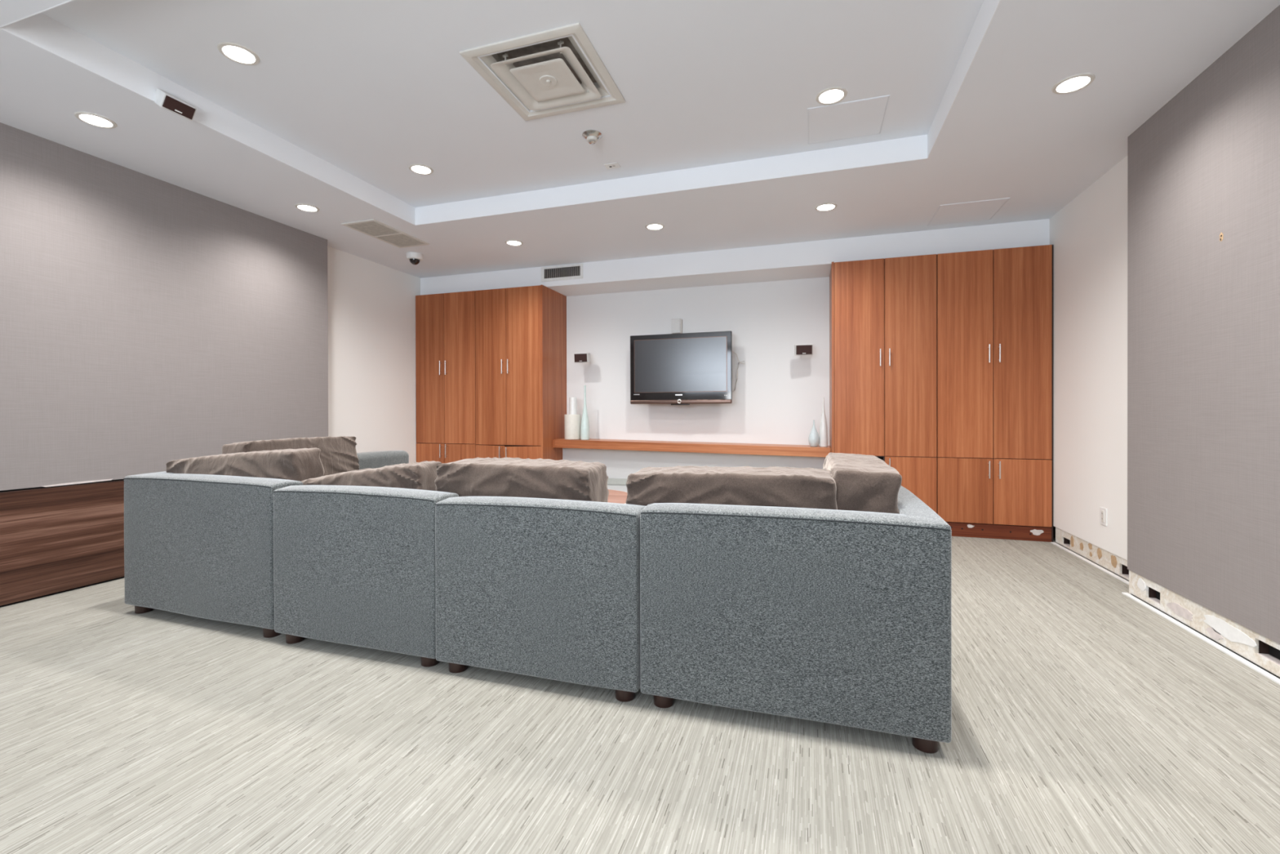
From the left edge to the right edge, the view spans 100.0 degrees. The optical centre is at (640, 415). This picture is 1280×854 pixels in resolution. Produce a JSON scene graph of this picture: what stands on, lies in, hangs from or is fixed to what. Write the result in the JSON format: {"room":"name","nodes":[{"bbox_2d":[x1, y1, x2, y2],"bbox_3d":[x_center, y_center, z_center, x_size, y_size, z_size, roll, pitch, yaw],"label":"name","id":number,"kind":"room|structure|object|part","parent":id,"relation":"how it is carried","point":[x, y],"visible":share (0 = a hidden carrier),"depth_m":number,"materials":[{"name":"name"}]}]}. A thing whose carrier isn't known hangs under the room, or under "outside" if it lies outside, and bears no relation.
{"room":"media room","nodes":[
{"label":"media room","id":0,"kind":"room"},
{"bbox_2d":[0,479,124,607],"bbox_3d":[-3.866,0.728,1.877,0.143,0.632,6.336,0,0,18],"label":"wall","id":1,"kind":"structure","parent":0,"point":[21,489],"depth_m":3.12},
{"bbox_2d":[0,478,124,605],"bbox_3d":[-3.790,0.717,1.855,0.016,0.628,6.320,0,0,18],"label":"wainscot panel","id":2,"kind":"object","parent":1,"relation":"attached to","point":[56,539],"visible":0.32,"depth_m":3.12,"materials":[{"name":"brown wood"}]},
{"bbox_2d":[0,122,328,490],"bbox_3d":[-3.864,-0.582,1.873,0.153,1.988,6.340,0,0,18],"label":"wall panel","id":3,"kind":"object","parent":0,"point":[147,322],"visible":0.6,"depth_m":3.49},
{"bbox_2d":[327,245,420,462],"bbox_3d":[-3.720,-0.270,2.825,0.150,2.620,8.241,0,0,18],"label":"wall","id":4,"kind":"structure","parent":0,"point":[372,395],"depth_m":5.55,"materials":[{"name":"beige paint"}]},
{"bbox_2d":[0,536,1279,853],"bbox_3d":[-0.699,1.067,1.873,6.483,0.060,8.541,0,0,18],"label":"floor","id":5,"kind":"structure","parent":0,"point":[1086,719],"depth_m":1.67,"materials":[{"name":"carpet"}]},
{"bbox_2d":[123,471,302,637],"bbox_3d":[-2.031,0.669,3.138,1.079,0.733,1.053,0,0,19],"label":"module","id":6,"kind":"object","parent":5,"relation":"on","point":[197,545],"visible":0.5,"depth_m":2.62,"materials":[{"name":"grey fabric"}]},
{"bbox_3d":[-2.625,1.007,2.841,0.076,0.060,0.076,0,0,19],"label":"leg","id":7,"kind":"part","parent":6,"relation":"part of","materials":[{"name":"brown wood"}]},
{"bbox_2d":[166,448,323,481],"bbox_3d":[-2.113,0.398,2.880,0.925,0.449,0.213,0,0,16],"label":"sofa cushion","id":8,"kind":"object","parent":6,"relation":"on","point":[296,464],"visible":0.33,"depth_m":2.75,"materials":[{"name":"brown fabric"}]},
{"bbox_3d":[-1.737,1.006,2.536,0.076,0.060,0.076,0,0,19],"label":"leg","id":9,"kind":"part","parent":6,"relation":"part of","materials":[{"name":"brown wood"}]},
{"bbox_2d":[272,484,458,666],"bbox_3d":[-1.109,0.675,2.762,0.883,0.718,0.953,0,0,18],"label":"module","id":10,"kind":"object","parent":5,"relation":"on","point":[353,565],"visible":0.73,"depth_m":2.30,"materials":[{"name":"grey fabric"}]},
{"bbox_3d":[-1.586,1.006,2.469,0.076,0.060,0.076,0,0,18],"label":"leg","id":11,"kind":"part","parent":10,"relation":"part of","materials":[{"name":"brown wood"}]},
{"bbox_2d":[302,460,444,490],"bbox_3d":[-1.305,0.427,2.635,0.757,0.412,0.242,0,0,17],"label":"sofa cushion","id":12,"kind":"object","parent":10,"relation":"on","point":[420,475],"visible":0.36,"depth_m":2.50,"materials":[{"name":"brown fabric"}]},
{"bbox_3d":[-0.878,1.006,2.244,0.076,0.060,0.076,0,0,18],"label":"leg","id":13,"kind":"part","parent":10,"relation":"part of","materials":[{"name":"brown wood"}]},
{"bbox_2d":[356,450,408,470],"bbox_3d":[-1.798,0.661,4.111,0.907,0.740,0.878,0,0,18],"label":"module","id":14,"kind":"object","parent":5,"relation":"on","point":[369,460],"visible":0.05,"depth_m":4.29,"materials":[{"name":"grey fabric"}]},
{"bbox_2d":[221,435,358,475],"bbox_3d":[-2.195,0.379,3.434,0.268,0.476,0.802,0,0,16],"label":"sofa cushion","id":15,"kind":"object","parent":14,"relation":"on","point":[339,454],"visible":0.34,"depth_m":3.51,"materials":[{"name":"brown fabric"}]},
{"bbox_2d":[415,290,476,463],"bbox_3d":[-2.118,-0.176,6.311,0.793,2.400,0.623,0,0,18],"label":"tall cabinet","id":16,"kind":"object","parent":5,"relation":"on","point":[446,391],"visible":0.66,"depth_m":6.04,"materials":[{"name":"brown wood"}]},
{"bbox_3d":[-2.393,-0.528,6.116,0.382,1.690,0.019,0,0,18],"label":"door","id":17,"kind":"part","parent":16,"relation":"part of","materials":[{"name":"brown wood"}]},
{"bbox_3d":[-2.391,0.613,6.120,0.382,0.582,0.019,0,0,18],"label":"door","id":18,"kind":"part","parent":16,"relation":"part of","materials":[{"name":"brown wood"}]},
{"bbox_3d":[-2.015,-0.528,5.996,0.401,1.690,0.019,0,0,18],"label":"door","id":19,"kind":"part","parent":16,"relation":"part of","materials":[{"name":"brown wood"}]},
{"bbox_3d":[-2.013,0.612,6.000,0.401,0.582,0.019,0,0,18],"label":"door","id":20,"kind":"part","parent":16,"relation":"part of","materials":[{"name":"brown wood"}]},
{"bbox_2d":[475,284,566,459],"bbox_3d":[-1.354,-0.178,6.038,0.829,2.402,0.683,0,0,18],"label":"tall cabinet","id":21,"kind":"object","parent":5,"relation":"on","point":[521,332],"visible":0.68,"depth_m":5.81,"materials":[{"name":"brown wood"}]},
{"bbox_3d":[-1.643,0.616,5.862,0.381,0.576,0.019,0,0,24],"label":"door","id":22,"kind":"part","parent":21,"relation":"part of","materials":[{"name":"brown wood"}]},
{"bbox_3d":[-1.636,-0.526,5.876,0.381,1.696,0.019,0,0,18],"label":"door","id":23,"kind":"part","parent":21,"relation":"part of","materials":[{"name":"brown wood"}]},
{"bbox_3d":[-1.248,0.619,5.725,0.416,0.576,0.019,-1,0,9],"label":"door","id":24,"kind":"part","parent":21,"relation":"part of","materials":[{"name":"brown wood"}]},
{"bbox_3d":[-1.251,-0.526,5.754,0.416,1.696,0.019,0,0,18],"label":"door","id":25,"kind":"part","parent":21,"relation":"part of","materials":[{"name":"brown wood"}]},
{"bbox_3d":[-0.954,-0.178,5.960,0.020,2.402,0.591,0,0,18],"label":"panel","id":26,"kind":"part","parent":21,"relation":"part of","materials":[{"name":"brown wood"}]},
{"bbox_2d":[435,496,645,701],"bbox_3d":[-0.276,0.681,2.490,0.861,0.705,0.959,0,0,18],"label":"module","id":27,"kind":"object","parent":5,"relation":"on","point":[544,588],"visible":0.76,"depth_m":2.02,"materials":[{"name":"grey fabric"}]},
{"bbox_3d":[-0.744,1.006,2.191,0.076,0.060,0.076,0,0,18],"label":"leg","id":28,"kind":"part","parent":27,"relation":"part of","materials":[{"name":"brown wood"}]},
{"bbox_2d":[435,457,608,502],"bbox_3d":[-0.528,0.408,2.387,0.762,0.424,0.266,0,0,19],"label":"sofa cushion","id":29,"kind":"object","parent":27,"relation":"on","point":[562,479],"visible":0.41,"depth_m":2.27,"materials":[{"name":"brown fabric"}]},
{"bbox_3d":[-0.056,1.005,1.973,0.076,0.060,0.076,0,0,18],"label":"leg","id":30,"kind":"part","parent":27,"relation":"part of","materials":[{"name":"brown wood"}]},
{"bbox_2d":[607,488,627,503],"bbox_3d":[-0.549,0.824,4.059,1.050,0.408,1.050,0,0,18],"label":"coffee table","id":31,"kind":"object","parent":5,"relation":"on","point":[615,496],"visible":0.07,"depth_m":4.08,"materials":[{"name":"brown wood"}]},
{"bbox_2d":[640,484,951,753],"bbox_3d":[0.616,0.674,2.232,0.984,0.717,1.002,0,0,18],"label":"module","id":32,"kind":"object","parent":5,"relation":"on","point":[835,616],"visible":0.98,"depth_m":1.74,"materials":[{"name":"grey fabric"}]},
{"bbox_3d":[0.083,1.005,1.931,0.076,0.060,0.076,0,0,18],"label":"leg","id":33,"kind":"part","parent":32,"relation":"part of","materials":[{"name":"brown wood"}]},
{"bbox_2d":[626,465,837,509],"bbox_3d":[0.350,0.412,2.109,0.802,0.417,0.262,0,0,17],"label":"sofa cushion","id":34,"kind":"object","parent":32,"relation":"on","point":[778,486],"visible":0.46,"depth_m":2.00,"materials":[{"name":"brown fabric"}]},
{"bbox_2d":[822,452,902,513],"bbox_3d":[0.910,0.395,2.289,0.280,0.433,0.883,0,0,19],"label":"sofa cushion","id":35,"kind":"object","parent":32,"relation":"on","point":[864,482],"visible":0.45,"depth_m":1.89,"materials":[{"name":"brown fabric"}]},
{"bbox_3d":[0.888,1.004,1.676,0.076,0.060,0.076,0,0,18],"label":"leg","id":36,"kind":"part","parent":32,"relation":"part of","materials":[{"name":"brown wood"}]},
{"bbox_2d":[829,253,936,512],"bbox_3d":[2.196,-0.176,4.944,0.841,2.391,0.624,0,0,18],"label":"tall cabinet","id":37,"kind":"object","parent":5,"relation":"on","point":[882,312],"visible":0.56,"depth_m":4.67,"materials":[{"name":"brown wood"}]},
{"bbox_3d":[1.810,-0.176,5.083,0.020,2.391,0.591,0,0,18],"label":"panel","id":38,"kind":"part","parent":37,"relation":"part of","materials":[{"name":"brown wood"}]},
{"bbox_3d":[1.930,-0.505,4.746,0.408,1.720,0.019,0,0,18],"label":"door","id":39,"kind":"part","parent":37,"relation":"part of","materials":[{"name":"brown wood"}]},
{"bbox_3d":[2.155,-0.502,4.647,0.010,0.150,0.036,0,0,18],"label":"handle","id":40,"kind":"part","parent":37,"relation":"part of","materials":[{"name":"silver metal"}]},
{"bbox_3d":[2.321,-0.505,4.622,0.403,1.720,0.019,0,0,18],"label":"door","id":41,"kind":"part","parent":37,"relation":"part of","materials":[{"name":"brown wood"}]},
{"bbox_3d":[2.324,0.629,4.626,0.403,0.538,0.019,0,0,18],"label":"door","id":42,"kind":"part","parent":37,"relation":"part of","materials":[{"name":"brown wood"}]},
{"bbox_2d":[936,244,1053,542],"bbox_3d":[2.997,-0.175,4.690,0.834,2.387,0.623,0,0,18],"label":"tall cabinet","id":43,"kind":"object","parent":5,"relation":"on","point":[994,308],"visible":0.92,"depth_m":4.42,"materials":[{"name":"brown wood"}]},
{"bbox_3d":[2.717,0.628,4.502,0.408,0.538,0.019,0,0,18],"label":"door","id":44,"kind":"part","parent":43,"relation":"part of","materials":[{"name":"brown wood"}]},
{"bbox_3d":[2.715,-0.506,4.498,0.408,1.720,0.019,0,0,18],"label":"door","id":45,"kind":"part","parent":43,"relation":"part of","materials":[{"name":"brown wood"}]},
{"bbox_3d":[2.869,-0.507,4.421,0.010,0.150,0.036,0,0,18],"label":"handle","id":46,"kind":"part","parent":43,"relation":"part of","materials":[{"name":"silver metal"}]},
{"bbox_3d":[2.871,0.447,4.424,0.010,0.144,0.036,0,0,18],"label":"handle","id":47,"kind":"part","parent":43,"relation":"part of","materials":[{"name":"silver metal"}]},
{"bbox_3d":[2.940,-0.507,4.398,0.010,0.150,0.036,0,0,18],"label":"handle","id":48,"kind":"part","parent":43,"relation":"part of","materials":[{"name":"silver metal"}]},
{"bbox_3d":[2.942,0.447,4.402,0.010,0.144,0.036,0,0,18],"label":"handle","id":49,"kind":"part","parent":43,"relation":"part of","materials":[{"name":"silver metal"}]},
{"bbox_3d":[3.109,0.628,4.377,0.404,0.538,0.019,0,0,18],"label":"door","id":50,"kind":"part","parent":43,"relation":"part of","materials":[{"name":"brown wood"}]},
{"bbox_3d":[3.106,-0.506,4.373,0.404,1.720,0.019,0,0,18],"label":"door","id":51,"kind":"part","parent":43,"relation":"part of","materials":[{"name":"brown wood"}]},
{"bbox_2d":[0,0,1279,278],"bbox_3d":[-0.705,-1.693,1.864,6.483,0.220,8.541,0,0,18],"label":"ceiling","id":52,"kind":"structure","parent":0,"point":[708,139],"depth_m":2.94,"materials":[{"name":"paint"}]},
{"bbox_2d":[74,111,117,128],"bbox_3d":[-2.918,-1.579,2.880,0.164,0.006,0.164,0,0,18],"label":"recessed light","id":53,"kind":"object","parent":52,"relation":"in","point":[93,119],"visible":1,"depth_m":2.88,"materials":[{"name":"white ceramic"}]},
{"bbox_2d":[154,88,196,120],"bbox_3d":[-2.406,-1.603,2.776,0.105,0.100,0.147,0,0,19],"label":"speaker","id":54,"kind":"object","parent":52,"relation":"attached to","point":[169,102],"visible":1,"depth_m":2.74},
{"bbox_2d":[162,95,195,119],"bbox_3d":[-2.373,-1.582,2.765,0.036,0.052,0.131,0,0,19],"label":"grille","id":55,"kind":"object","parent":54,"relation":"attached to","point":[171,104],"depth_m":2.76,"materials":[{"name":"brown plastic"}]},
{"bbox_2d":[217,42,259,65],"bbox_3d":[-1.924,-1.728,2.575,0.164,0.006,0.164,0,0,18],"label":"recessed light","id":56,"kind":"object","parent":52,"relation":"in","point":[239,54],"visible":1,"depth_m":2.57,"materials":[{"name":"white ceramic"}]},
{"bbox_2d":[294,204,319,212],"bbox_3d":[-2.549,-1.584,4.111,0.164,0.006,0.164,0,0,18],"label":"recessed light","id":57,"kind":"object","parent":52,"relation":"in","point":[305,207],"visible":1,"depth_m":4.10,"materials":[{"name":"white ceramic"}]},
{"bbox_2d":[341,218,429,248],"bbox_3d":[-2.217,-1.586,4.718,0.335,0.009,0.668,0,0,18],"label":"ceiling vent","id":58,"kind":"object","parent":52,"relation":"in","point":[373,228],"visible":1,"depth_m":4.67,"materials":[{"name":"beige metal"}]},
{"bbox_2d":[406,252,422,264],"bbox_3d":[-2.235,-1.541,5.317,0.152,0.102,0.152,0,0,18],"label":"dome camera","id":59,"kind":"object","parent":52,"relation":"attached to","point":[415,258],"visible":1,"depth_m":5.27,"materials":[{"name":"white plastic"}]},
{"bbox_2d":[408,164,433,174],"bbox_3d":[-1.548,-1.734,3.793,0.164,0.006,0.164,0,0,18],"label":"recessed light","id":60,"kind":"object","parent":52,"relation":"in","point":[420,169],"visible":1,"depth_m":3.79,"materials":[{"name":"white ceramic"}]},
{"bbox_2d":[505,240,523,245],"bbox_3d":[-1.167,-1.590,4.961,0.164,0.006,0.164,0,0,18],"label":"recessed light","id":61,"kind":"object","parent":52,"relation":"in","point":[512,242],"visible":1,"depth_m":4.95,"materials":[{"name":"white ceramic"}]},
{"bbox_2d":[459,22,625,120],"bbox_3d":[-0.474,-1.756,2.765,0.624,0.091,0.624,0,0,18],"label":"ceiling vent","id":62,"kind":"object","parent":52,"relation":"in","point":[554,73],"visible":1,"depth_m":2.72,"materials":[{"name":"white metal"}]},
{"bbox_3d":[-0.473,-1.721,2.765,0.292,0.013,0.292,0,0,18],"label":"plate","id":63,"kind":"part","parent":62,"relation":"part of","materials":[{"name":"white metal"}]},
{"bbox_2d":[582,129,602,144],"bbox_3d":[-0.299,-1.711,3.331,0.124,0.054,0.124,0,0,18],"label":"detector","id":64,"kind":"object","parent":52,"relation":"attached to","point":[592,136],"visible":1,"depth_m":3.30,"materials":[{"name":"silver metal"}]},
{"bbox_2d":[604,162,620,168],"bbox_3d":[-0.196,-1.737,3.743,0.100,0.006,0.072,0,0,18],"label":"ceiling plate","id":65,"kind":"object","parent":52,"relation":"attached to","point":[610,166],"visible":1,"depth_m":3.74,"materials":[{"name":"white plastic"}]},
{"bbox_2d":[644,222,664,230],"bbox_3d":[0.122,-1.591,4.540,0.164,0.006,0.164,0,0,18],"label":"recessed light","id":66,"kind":"object","parent":52,"relation":"in","point":[655,226],"visible":1,"depth_m":4.53,"materials":[{"name":"white ceramic"}]},
{"bbox_2d":[814,202,837,211],"bbox_3d":[1.422,-1.593,4.117,0.164,0.006,0.164,0,0,18],"label":"recessed light","id":67,"kind":"object","parent":52,"relation":"in","point":[824,206],"visible":1,"depth_m":4.11,"materials":[{"name":"white ceramic"}]},
{"bbox_2d":[815,86,847,105],"bbox_3d":[1.040,-1.736,2.926,0.164,0.006,0.164,0,0,18],"label":"recessed light","id":68,"kind":"object","parent":52,"relation":"in","point":[831,95],"visible":1,"depth_m":2.92,"materials":[{"name":"white ceramic"}]},
{"bbox_2d":[807,95,889,144],"bbox_3d":[1.216,-1.739,3.185,0.429,0.004,0.420,0,0,18],"label":"access panel","id":69,"kind":"object","parent":52,"relation":"attached to","point":[861,117],"visible":1,"depth_m":3.17,"materials":[{"name":"paint"}]},
{"bbox_2d":[927,197,1010,226],"bbox_3d":[2.570,-1.597,4.240,0.460,0.004,0.470,0,0,18],"label":"access panel","id":70,"kind":"object","parent":52,"relation":"attached to","point":[979,211],"visible":1,"depth_m":4.21,"materials":[{"name":"paint"}]},
{"bbox_2d":[1051,72,1095,94],"bbox_3d":[2.078,-1.589,2.580,0.164,0.006,0.164,0,0,18],"label":"recessed light","id":71,"kind":"object","parent":52,"relation":"in","point":[1076,82],"visible":1,"depth_m":2.57,"materials":[{"name":"white ceramic"}]},
{"bbox_2d":[562,448,825,492],"bbox_3d":[0.507,0.675,5.752,2.890,0.690,0.114,0,0,18],"label":"wall","id":72,"kind":"structure","parent":0,"point":[620,464],"depth_m":5.77,"materials":[{"name":"paint"}]},
{"bbox_2d":[608,477,626,484],"bbox_3d":[0.487,0.727,5.688,2.870,0.063,0.022,0,0,18],"label":"trim","id":73,"kind":"structure","parent":72,"relation":"attached to","point":[611,481],"depth_m":5.91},
{"bbox_2d":[553,438,831,457],"bbox_3d":[0.465,0.329,5.638,2.877,0.091,0.351,1,0,18],"label":"wall shelf","id":74,"kind":"object","parent":72,"relation":"attached to","point":[608,444],"visible":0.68,"depth_m":5.46,"materials":[{"name":"brown wood"}]},
{"bbox_2d":[564,397,581,439],"bbox_3d":[-0.753,0.034,5.966,0.182,0.466,0.182,0,0,18],"label":"vase","id":75,"kind":"object","parent":74,"relation":"on","point":[572,421],"visible":0.99,"depth_m":5.90,"materials":[{"name":"white ceramic"}]},
{"bbox_2d":[580,385,589,439],"bbox_3d":[-0.609,-0.030,5.910,0.100,0.597,0.100,0,0,18],"label":"bottle vase","id":76,"kind":"object","parent":74,"relation":"on","point":[584,428],"visible":1,"depth_m":5.88,"materials":[{"name":"white ceramic"}]},
{"bbox_2d":[808,419,819,446],"bbox_3d":[1.675,0.174,5.187,0.102,0.256,0.102,0,0,18],"label":"bottle vase","id":77,"kind":"object","parent":74,"relation":"on","point":[814,438],"visible":1,"depth_m":5.15,"materials":[{"name":"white ceramic"}]},
{"bbox_2d":[819,397,827,447],"bbox_3d":[1.761,0.066,5.170,0.076,0.475,0.076,0,0,18],"label":"bottle vase","id":78,"kind":"object","parent":74,"relation":"on","point":[823,426],"visible":1,"depth_m":5.14,"materials":[{"name":"white ceramic"}]},
{"bbox_2d":[566,276,1033,526],"bbox_3d":[0.566,-0.290,5.868,6.483,2.620,0.150,0,0,18],"label":"wall","id":79,"kind":"structure","parent":0,"point":[778,395],"depth_m":5.69,"materials":[{"name":"paint"}]},
{"bbox_2d":[541,263,582,281],"bbox_3d":[-0.834,-1.510,5.697,0.487,0.157,0.011,0,0,18],"label":"air vent","id":80,"kind":"object","parent":79,"relation":"attached to","point":[558,273],"visible":1,"depth_m":5.69,"materials":[{"name":"white plastic"}]},
{"bbox_2d":[573,352,591,362],"bbox_3d":[-0.627,-0.637,6.028,0.165,0.112,0.229,0,0,18],"label":"speaker","id":81,"kind":"object","parent":79,"relation":"attached to","point":[583,357],"visible":1,"depth_m":5.92},
{"bbox_2d":[574,353,586,362],"bbox_3d":[-0.659,-0.632,5.926,0.149,0.089,0.015,0,0,18],"label":"grille","id":82,"kind":"object","parent":81,"relation":"attached to","point":[579,357],"depth_m":5.92,"materials":[{"name":"brown plastic"}]},
{"bbox_2d":[671,318,682,333],"bbox_3d":[0.395,-0.963,5.809,0.110,0.157,0.061,0,0,18],"label":"wall box","id":83,"kind":"object","parent":79,"relation":"attached to","point":[677,323],"visible":0.84,"depth_m":5.78,"materials":[{"name":"white plastic"}]},
{"bbox_2d":[420,218,1049,296],"bbox_3d":[0.487,-1.499,5.625,6.183,0.240,0.651,0,0,18],"label":"soffit","id":84,"kind":"structure","parent":79,"relation":"attached to","point":[814,259],"depth_m":5.20,"materials":[{"name":"paint"}]},
{"bbox_2d":[732,351,744,391],"bbox_3d":[0.998,-0.450,5.623,0.190,0.468,0.025,0,0,20],"label":"cable","id":85,"kind":"object","parent":79,"relation":"attached to","point":[732,351],"visible":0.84,"depth_m":5.61,"materials":[{"name":"grey plastic"}]},
{"bbox_2d":[794,344,813,355],"bbox_3d":[1.609,-0.640,5.319,0.165,0.112,0.229,0,0,11],"label":"speaker","id":86,"kind":"object","parent":79,"relation":"attached to","point":[799,349],"visible":1,"depth_m":5.21},
{"bbox_2d":[1047,525,1055,537],"bbox_3d":[2.353,0.968,0.906,0.080,0.130,8.241,0,0,18],"label":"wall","id":87,"kind":"structure","parent":0,"point":[1054,527],"depth_m":4.46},
{"bbox_2d":[1050,542,1128,584],"bbox_3d":[3.097,1.019,3.675,0.026,0.008,1.290,0,0,18],"label":"trim","id":88,"kind":"structure","parent":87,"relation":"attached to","point":[1112,574],"depth_m":3.67,"materials":[{"name":"white plastic"}]},
{"bbox_2d":[1049,155,1127,559],"bbox_3d":[2.316,-0.342,0.912,0.150,2.490,8.241,0,0,18],"label":"wall","id":89,"kind":"structure","parent":0,"point":[1088,236],"depth_m":3.71,"materials":[{"name":"beige paint"}]},
{"bbox_2d":[1099,506,1106,525],"bbox_3d":[3.077,0.672,3.573,0.010,0.114,0.082,0,0,18],"label":"wall outlet","id":90,"kind":"object","parent":89,"relation":"attached to","point":[1103,511],"visible":1,"depth_m":3.56,"materials":[{"name":"white plastic"}]},
{"bbox_2d":[1101,510,1104,522],"bbox_3d":[3.075,0.672,3.574,0.004,0.076,0.032,0,0,18],"label":"receptacle","id":91,"kind":"object","parent":90,"relation":"attached to","point":[1102,511],"depth_m":3.57,"materials":[{"name":"white plastic"}]},
{"bbox_2d":[1055,527,1279,676],"bbox_3d":[2.129,0.965,0.662,0.178,0.140,7.640,0,0,18],"label":"baseboard","id":92,"kind":"structure","parent":89,"relation":"attached to","point":[1260,650],"depth_m":2.60,"materials":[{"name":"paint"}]},
{"bbox_3d":[2.762,0.996,2.863,0.038,0.007,0.125,0,0,18],"label":"hole sill","id":93,"kind":"part","parent":92,"relation":"part of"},
{"bbox_3d":[2.534,0.981,2.143,0.038,0.007,0.128,0,0,18],"label":"hole sill","id":94,"kind":"part","parent":92,"relation":"part of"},
{"bbox_2d":[1057,542,1279,684],"bbox_3d":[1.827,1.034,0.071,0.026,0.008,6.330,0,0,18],"label":"trim","id":95,"kind":"structure","parent":89,"relation":"attached to","point":[1206,639],"depth_m":2.42,"materials":[{"name":"white plastic"}]},
{"bbox_2d":[1127,4,1279,644],"bbox_3d":[1.900,-0.343,0.047,0.122,2.480,6.340,0,0,18],"label":"wall panel","id":96,"kind":"object","parent":89,"relation":"attached to","point":[1203,310],"visible":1,"depth_m":2.44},
{"bbox_2d":[1219,232,1222,241],"bbox_3d":[2.574,-0.791,2.381,0.002,0.041,0.022,0,0,18],"label":"wall anchor","id":97,"kind":"object","parent":96,"relation":"attached to","point":[1221,233],"visible":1,"depth_m":2.38,"materials":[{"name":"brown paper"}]},
{"bbox_3d":[0.457,-0.500,5.747,0.400,0.400,0.146,0,0,18],"label":"arm","id":98,"kind":"object","parent":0,"visible":0},
{"bbox_2d":[630,330,732,404],"bbox_3d":[0.415,-0.478,5.619,1.082,0.745,0.102,0,1,18],"label":"television","id":99,"kind":"object","parent":98,"relation":"attached to","point":[681,368],"visible":1,"depth_m":5.58,"materials":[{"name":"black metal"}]},
{"bbox_3d":[0.405,-0.520,5.586,0.990,0.561,0.003,0,1,18],"label":"screen frame","id":100,"kind":"part","parent":99,"relation":"part of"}
]}

